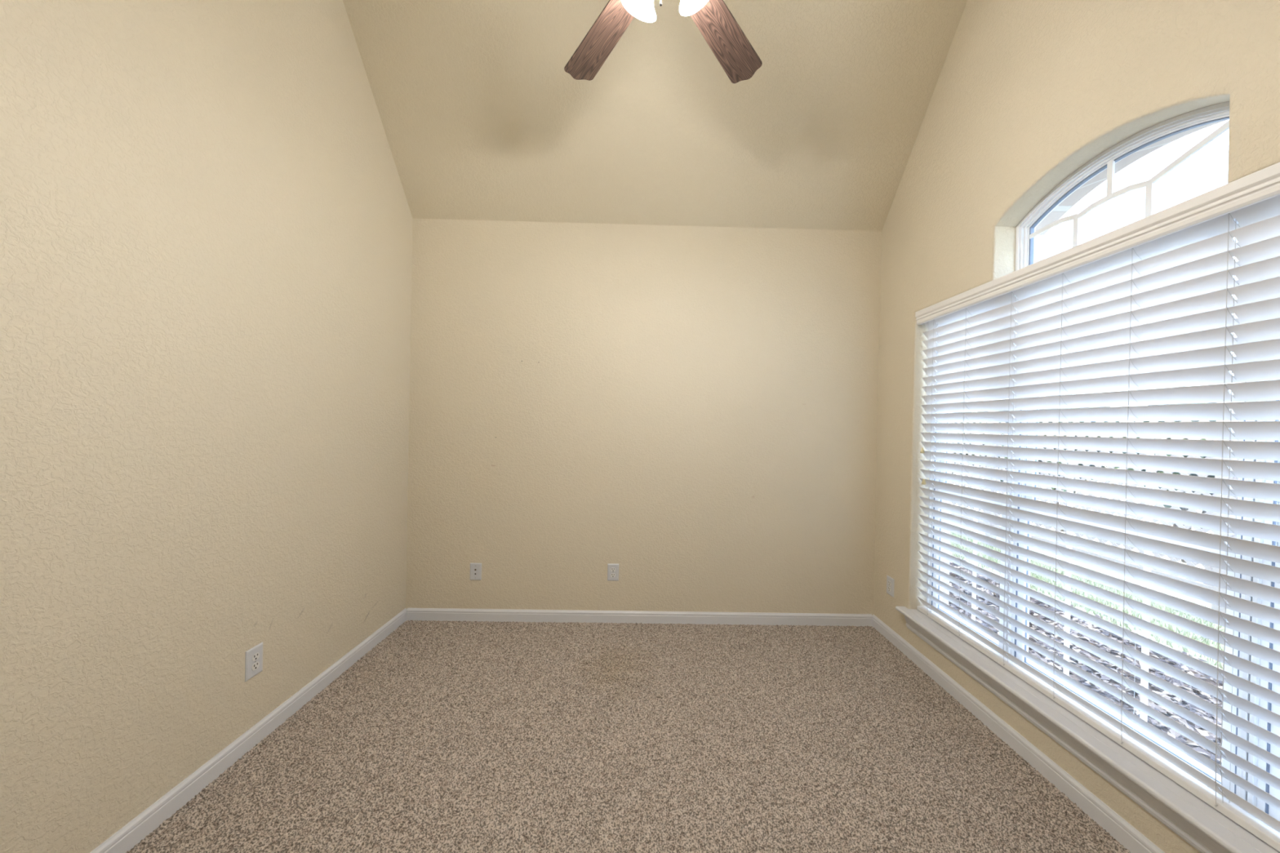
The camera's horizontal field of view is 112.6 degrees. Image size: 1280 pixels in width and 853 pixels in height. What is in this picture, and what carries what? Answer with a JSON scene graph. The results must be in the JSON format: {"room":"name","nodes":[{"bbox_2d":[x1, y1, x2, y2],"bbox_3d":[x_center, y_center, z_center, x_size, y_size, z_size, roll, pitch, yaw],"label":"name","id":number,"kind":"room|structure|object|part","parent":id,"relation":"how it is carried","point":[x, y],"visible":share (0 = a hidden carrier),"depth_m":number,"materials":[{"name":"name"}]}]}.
{"room":"empty bedroom","nodes":[
{"label":"empty bedroom","id":0,"kind":"room"},
{"bbox_2d":[0,0,413,852],"bbox_3d":[-1.656,-0.581,1.355,0.120,3.950,3.199,1,0,0],"label":"wall","id":1,"kind":"structure","parent":0,"point":[206,220],"depth_m":1.48,"materials":[{"name":"beige paint"}]},
{"bbox_2d":[89,608,406,852],"bbox_3d":[-1.627,1.307,1.361,0.012,0.084,3.196,1,0,0],"label":"baseboard","id":2,"kind":"structure","parent":1,"relation":"attached to","point":[126,838],"depth_m":1.68,"materials":[{"name":"white"}]},
{"bbox_2d":[244,642,262,681],"bbox_3d":[-1.621,0.989,1.796,0.009,0.124,0.079,1,0,0],"label":"outlet plate","id":3,"kind":"object","parent":1,"relation":"attached to","point":[253,656],"visible":1,"depth_m":1.79,"materials":[{"name":"white plastic"}]},
{"bbox_2d":[251,662,259,671],"bbox_3d":[-1.619,1.009,1.797,0.005,0.028,0.034,1,0,0],"label":"receptacle","id":4,"kind":"object","parent":3,"relation":"attached to","point":[255,665],"depth_m":1.80,"materials":[{"name":"white plastic"}]},
{"bbox_2d":[251,652,259,661],"bbox_3d":[-1.618,0.970,1.796,0.005,0.028,0.034,1,0,0],"label":"receptacle","id":5,"kind":"object","parent":3,"relation":"attached to","point":[255,655],"depth_m":1.80,"materials":[{"name":"white plastic"}]},
{"bbox_2d":[125,620,1130,852],"bbox_3d":[0.002,1.381,1.394,3.333,0.016,3.318,1,0,0],"label":"floor","id":6,"kind":"structure","parent":0,"point":[446,736],"depth_m":1.77,"materials":[{"name":"carpet"}]},
{"bbox_2d":[405,218,881,615],"bbox_3d":[0.107,0.008,3.043,3.656,2.828,0.120,1,0,-1],"label":"wall","id":7,"kind":"structure","parent":0,"point":[691,411],"depth_m":2.98,"materials":[{"name":"beige paint"}]},
{"bbox_2d":[470,563,481,580],"bbox_3d":[-1.142,1.008,2.964,0.079,0.118,0.011,1,0,0],"label":"cable plate","id":8,"kind":"object","parent":7,"relation":"attached to","point":[475,568],"visible":1,"depth_m":2.96,"materials":[{"name":"white plastic"}]},
{"bbox_2d":[607,564,618,581],"bbox_3d":[-0.188,1.018,2.978,0.079,0.118,0.009,1,0,-1],"label":"outlet plate","id":9,"kind":"object","parent":7,"relation":"attached to","point":[612,569],"visible":1,"depth_m":2.98,"materials":[{"name":"white plastic"}]},
{"bbox_2d":[406,608,872,626],"bbox_3d":[0.010,1.333,2.981,3.248,0.084,0.012,1,0,-1],"label":"baseboard","id":10,"kind":"structure","parent":7,"relation":"attached to","point":[412,614],"depth_m":2.98,"materials":[{"name":"white wood"}]},
{"bbox_2d":[342,0,967,231],"bbox_3d":[0.139,-2.010,1.377,3.652,1.222,3.470,1,0,0],"label":"ceiling","id":11,"kind":"structure","parent":0,"point":[482,117],"depth_m":2.54,"materials":[{"name":"beige paint"}]},
{"bbox_2d":[564,0,762,83],"bbox_3d":[0.084,-1.928,1.318,1.256,1.188,1.218,1,0,0],"label":"ceiling fan","id":12,"kind":"object","parent":11,"relation":"hanging from","point":[735,53],"visible":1,"depth_m":1.69,"materials":[{"name":"brown wood"}]},
{"bbox_3d":[-0.153,-1.556,1.714,0.141,0.006,0.485,-9,6,-34],"label":"blade","id":13,"kind":"part","parent":12,"relation":"part of","materials":[{"name":"brown wood"}]},
{"bbox_3d":[-0.003,-1.444,1.446,0.118,0.122,0.120,1,0,0],"label":"lamp shade","id":14,"kind":"part","parent":12,"relation":"part of","materials":[{"name":"white glass"}]},
{"bbox_3d":[0.013,-1.459,1.432,0.046,0.068,0.044,1,0,0],"label":"bulb","id":15,"kind":"part","parent":12,"relation":"part of","materials":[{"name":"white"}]},
{"bbox_3d":[0.184,-1.440,1.404,0.118,0.122,0.125,1,0,0],"label":"lamp shade","id":16,"kind":"part","parent":12,"relation":"part of","materials":[{"name":"white glass"}]},
{"bbox_3d":[0.339,-1.546,1.699,0.141,0.006,0.485,-9,-6,37],"label":"blade","id":17,"kind":"part","parent":12,"relation":"part of","materials":[{"name":"brown wood"}]},
{"bbox_2d":[873,0,1279,852],"bbox_3d":[1.761,-0.513,1.372,0.170,3.950,3.265,1,0,0],"label":"wall","id":18,"kind":"structure","parent":0,"point":[1027,93],"depth_m":1.94,"materials":[{"name":"beige paint"}]},
{"bbox_2d":[886,575,894,597],"bbox_3d":[1.647,1.052,2.812,0.009,0.118,0.079,1,0,0],"label":"outlet plate","id":19,"kind":"object","parent":18,"relation":"attached to","point":[890,581],"visible":1,"depth_m":2.80,"materials":[{"name":"white plastic"}]},
{"bbox_2d":[926,294,1015,657],"bbox_3d":[1.812,0.227,2.329,0.080,1.835,0.574,1,0,0],"label":"window","id":20,"kind":"structure","parent":18,"relation":"in","point":[1000,645],"depth_m":2.55,"materials":[{"name":"white plastic"}]},
{"bbox_3d":[1.837,-0.137,2.328,0.024,1.054,0.516,1,0,0],"label":"sash","id":21,"kind":"part","parent":20,"relation":"part of","materials":[{"name":"white plastic"}]},
{"bbox_3d":[1.791,0.740,2.332,0.024,0.772,0.516,1,0,0],"label":"sash","id":22,"kind":"part","parent":20,"relation":"part of","materials":[{"name":"white plastic"}]},
{"bbox_2d":[871,614,1164,852],"bbox_3d":[1.632,1.372,1.379,0.012,0.084,3.262,1,0,0],"label":"baseboard","id":23,"kind":"structure","parent":18,"relation":"attached to","point":[1120,829],"depth_m":1.76,"materials":[{"name":"white wood"}]},
{"bbox_2d":[904,616,1230,852],"bbox_3d":[1.633,1.193,1.641,0.019,0.094,1.993,1,0,0],"label":"trim","id":24,"kind":"structure","parent":18,"relation":"attached to","point":[1201,842],"depth_m":1.55,"materials":[{"name":"white wood"}]},
{"bbox_2d":[895,606,1279,852],"bbox_3d":[1.667,1.135,1.640,0.166,0.022,2.037,1,0,0],"label":"window sill","id":25,"kind":"structure","parent":18,"relation":"attached to","point":[1220,828],"depth_m":1.47,"materials":[{"name":"white"}]},
{"bbox_2d":[1015,101,1229,271],"bbox_3d":[1.829,-0.879,1.630,0.076,0.367,0.811,1,0,0],"label":"window","id":26,"kind":"structure","parent":18,"relation":"in","point":[1026,233],"depth_m":1.65,"materials":[{"name":"white plastic"}]},
{"bbox_2d":[1006,218,1257,811],"bbox_3d":[1.808,0.230,1.635,0.080,1.835,0.807,1,0,0],"label":"window","id":27,"kind":"structure","parent":18,"relation":"in","point":[1243,754],"depth_m":1.33,"materials":[{"name":"white plastic"}]},
{"bbox_2d":[915,162,1279,852],"bbox_3d":[1.708,0.214,1.632,0.105,1.814,1.950,1,0,0],"label":"window blind","id":28,"kind":"object","parent":27,"relation":"attached to","point":[1148,302],"visible":1,"depth_m":1.49,"materials":[{"name":"white plastic"}]},
{"bbox_3d":[1.701,-0.265,2.546,0.014,0.778,0.005,1,0,35],"label":"pull cord","id":29,"kind":"part","parent":28,"relation":"part of","materials":[{"name":"white fabric"}]},
{"bbox_3d":[1.700,-0.172,2.536,0.013,0.963,0.004,1,0,-22],"label":"pull cord","id":30,"kind":"part","parent":28,"relation":"part of","materials":[{"name":"white fabric"}]},
{"bbox_3d":[1.727,0.227,2.505,0.045,1.761,0.009,1,0,0],"label":"ladder cord","id":31,"kind":"part","parent":28,"relation":"part of","materials":[{"name":"white fabric"}]},
{"bbox_3d":[1.727,0.221,2.507,0.002,1.748,0.009,1,0,0],"label":"lift cord","id":32,"kind":"part","parent":28,"relation":"part of","materials":[{"name":"white fabric"}]},
{"bbox_3d":[1.726,0.228,2.254,0.045,1.761,0.009,1,0,0],"label":"ladder cord","id":33,"kind":"part","parent":28,"relation":"part of","materials":[{"name":"white fabric"}]},
{"bbox_3d":[1.724,0.229,1.977,0.045,1.761,0.009,1,0,0],"label":"ladder cord","id":34,"kind":"part","parent":28,"relation":"part of","materials":[{"name":"white fabric"}]},
{"bbox_3d":[1.724,0.223,1.979,0.002,1.748,0.009,1,0,0],"label":"lift cord","id":35,"kind":"part","parent":28,"relation":"part of","materials":[{"name":"white fabric"}]},
{"bbox_3d":[1.723,0.230,1.736,0.045,1.761,0.009,1,0,0],"label":"ladder cord","id":36,"kind":"part","parent":28,"relation":"part of","materials":[{"name":"white fabric"}]},
{"bbox_3d":[1.712,1.110,1.638,0.048,0.023,1.940,1,0,0],"label":"rail","id":37,"kind":"part","parent":28,"relation":"part of","materials":[{"name":"white plastic"}]},
{"bbox_3d":[1.722,0.231,1.490,0.045,1.761,0.009,1,0,0],"label":"ladder cord","id":38,"kind":"part","parent":28,"relation":"part of","materials":[{"name":"white fabric"}]},
{"bbox_3d":[1.721,0.232,1.245,0.045,1.761,0.009,1,0,0],"label":"ladder cord","id":39,"kind":"part","parent":28,"relation":"part of","materials":[{"name":"white fabric"}]},
{"bbox_3d":[1.721,0.226,1.247,0.002,1.748,0.009,1,0,0],"label":"lift cord","id":40,"kind":"part","parent":28,"relation":"part of","materials":[{"name":"white fabric"}]},
{"bbox_3d":[1.788,0.743,1.637,0.024,0.772,0.749,1,0,0],"label":"sash","id":41,"kind":"part","parent":27,"relation":"part of","materials":[{"name":"white plastic"}]},
{"bbox_3d":[1.834,-0.135,1.633,0.024,1.054,0.749,1,0,0],"label":"sash","id":42,"kind":"part","parent":27,"relation":"part of","materials":[{"name":"white plastic"}]},
{"bbox_2d":[1246,379,1279,833],"bbox_3d":[1.805,0.232,0.941,0.080,1.835,0.574,1,0,0],"label":"window","id":43,"kind":"structure","parent":18,"relation":"in","point":[1253,800],"depth_m":1.21,"materials":[{"name":"clear glass"}]},
{"bbox_3d":[1.785,0.746,0.943,0.024,0.772,0.516,1,0,0],"label":"sash","id":44,"kind":"part","parent":43,"relation":"part of","materials":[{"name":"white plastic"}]},
{"bbox_2d":[942,119,1229,613],"bbox_3d":[1.907,-0.529,2.489,0.072,4.160,15.000,1,0,0],"label":"wall","id":45,"kind":"structure","parent":0,"point":[1061,209],"depth_m":1.86,"materials":[{"name":"brick"}]},
{"label":"outside","id":46,"kind":"structure","parent":0,"visible":0},
{"bbox_2d":[950,463,1223,669],"bbox_3d":[21.938,1.965,19.904,36.240,0.195,80.000,1,0,0],"label":"ground","id":47,"kind":"structure","parent":46,"point":[1199,566],"depth_m":4.24,"materials":[{"name":"soil"}]},
{"bbox_2d":[957,410,1008,493],"bbox_3d":[6.689,0.541,8.084,1.200,2.177,1.221,1,0,0],"label":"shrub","id":48,"kind":"object","parent":47,"relation":"on","point":[999,411],"visible":0.03,"depth_m":8.02,"materials":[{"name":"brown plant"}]},
{"bbox_2d":[1038,393,1119,531],"bbox_3d":[6.573,0.486,6.572,1.222,2.294,1.246,1,0,0],"label":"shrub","id":49,"kind":"object","parent":47,"relation":"on","point":[1092,465],"visible":0.02,"depth_m":6.28,"materials":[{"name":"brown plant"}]},
{"bbox_3d":[6.523,0.832,6.562,0.340,1.602,0.532,1,0,18],"label":"stem","id":50,"kind":"part","parent":49,"relation":"part of","materials":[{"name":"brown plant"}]},
{"bbox_2d":[949,563,1222,764],"bbox_3d":[3.176,1.662,2.991,1.130,0.185,12.000,1,0,0],"label":"planting bed","id":51,"kind":"object","parent":47,"relation":"on","point":[1074,676],"depth_m":2.73,"materials":[{"name":"stone"},{"name":"gravel"}]},
{"bbox_2d":[948,555,1222,763],"bbox_3d":[3.191,1.553,3.442,1.167,0.061,6.365,1,0,0],"label":"leaf litter","id":52,"kind":"object","parent":51,"relation":"on","point":[1184,668],"visible":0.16,"depth_m":2.77,"materials":[{"name":"brown plant"}]},
{"bbox_2d":[950,532,1224,668],"bbox_3d":[4.308,1.538,4.379,1.140,0.076,8.272,1,0,0],"label":"grass","id":53,"kind":"structure","parent":47,"relation":"on","point":[1203,640],"depth_m":3.76,"materials":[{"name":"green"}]},
{"bbox_2d":[951,401,1239,613],"bbox_3d":[4.925,0.682,4.779,0.090,1.840,12.090,1,0,0],"label":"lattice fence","id":54,"kind":"object","parent":47,"relation":"on","point":[1203,530],"visible":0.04,"depth_m":4.26,"materials":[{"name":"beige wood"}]},
{"bbox_3d":[4.930,0.603,7.179,0.015,1.566,2.336,1,0,0],"label":"lattice panel","id":55,"kind":"part","parent":54,"relation":"part of","materials":[{"name":"beige wood"}]},
{"bbox_3d":[4.930,0.677,5.979,0.090,1.840,0.090,1,0,0],"label":"fence post","id":56,"kind":"part","parent":54,"relation":"part of","materials":[{"name":"beige wood"}]},
{"bbox_3d":[4.918,0.612,4.779,0.015,1.566,2.336,1,0,0],"label":"lattice panel","id":57,"kind":"part","parent":54,"relation":"part of","materials":[{"name":"beige wood"}]},
{"bbox_3d":[4.919,0.687,3.579,0.090,1.840,0.090,1,0,0],"label":"fence post","id":58,"kind":"part","parent":54,"relation":"part of","materials":[{"name":"beige wood"}]},
{"bbox_3d":[4.907,0.621,2.379,0.015,1.566,2.336,1,0,0],"label":"lattice panel","id":59,"kind":"part","parent":54,"relation":"part of","materials":[{"name":"beige wood"}]},
{"bbox_2d":[1122,386,1216,563],"bbox_3d":[6.575,0.553,5.083,1.210,2.173,1.264,1,0,0],"label":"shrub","id":60,"kind":"object","parent":47,"relation":"on","point":[1203,457],"visible":0.02,"depth_m":4.97,"materials":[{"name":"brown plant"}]},
{"bbox_3d":[6.470,0.874,5.111,0.439,1.527,0.490,1,0,20],"label":"stem","id":61,"kind":"part","parent":60,"relation":"part of","materials":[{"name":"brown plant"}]},
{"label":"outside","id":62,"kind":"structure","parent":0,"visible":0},
{"bbox_2d":[948,611,1221,782],"bbox_3d":[2.258,1.611,2.996,0.709,0.150,12.000,1,0,0],"label":"walkway","id":63,"kind":"structure","parent":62,"point":[1137,727],"depth_m":2.28,"materials":[{"name":"concrete"}]},
{"bbox_2d":[971,427,1234,729],"bbox_3d":[2.595,0.766,2.166,0.050,1.560,2.450,1,0,0],"label":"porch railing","id":64,"kind":"object","parent":63,"relation":"on","point":[1144,700],"visible":0.05,"depth_m":2.19,"materials":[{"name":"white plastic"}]},
{"bbox_3d":[2.600,0.781,3.309,0.016,1.520,0.020,1,0,0],"label":"post","id":65,"kind":"part","parent":64,"relation":"part of","materials":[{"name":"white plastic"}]},
{"bbox_3d":[2.597,0.784,2.585,0.016,1.520,0.020,1,0,0],"label":"post","id":66,"kind":"part","parent":64,"relation":"part of","materials":[{"name":"white plastic"}]},
{"bbox_3d":[2.595,0.786,2.185,0.016,1.520,0.020,1,0,0],"label":"post","id":67,"kind":"part","parent":64,"relation":"part of","materials":[{"name":"white plastic"}]}
]}

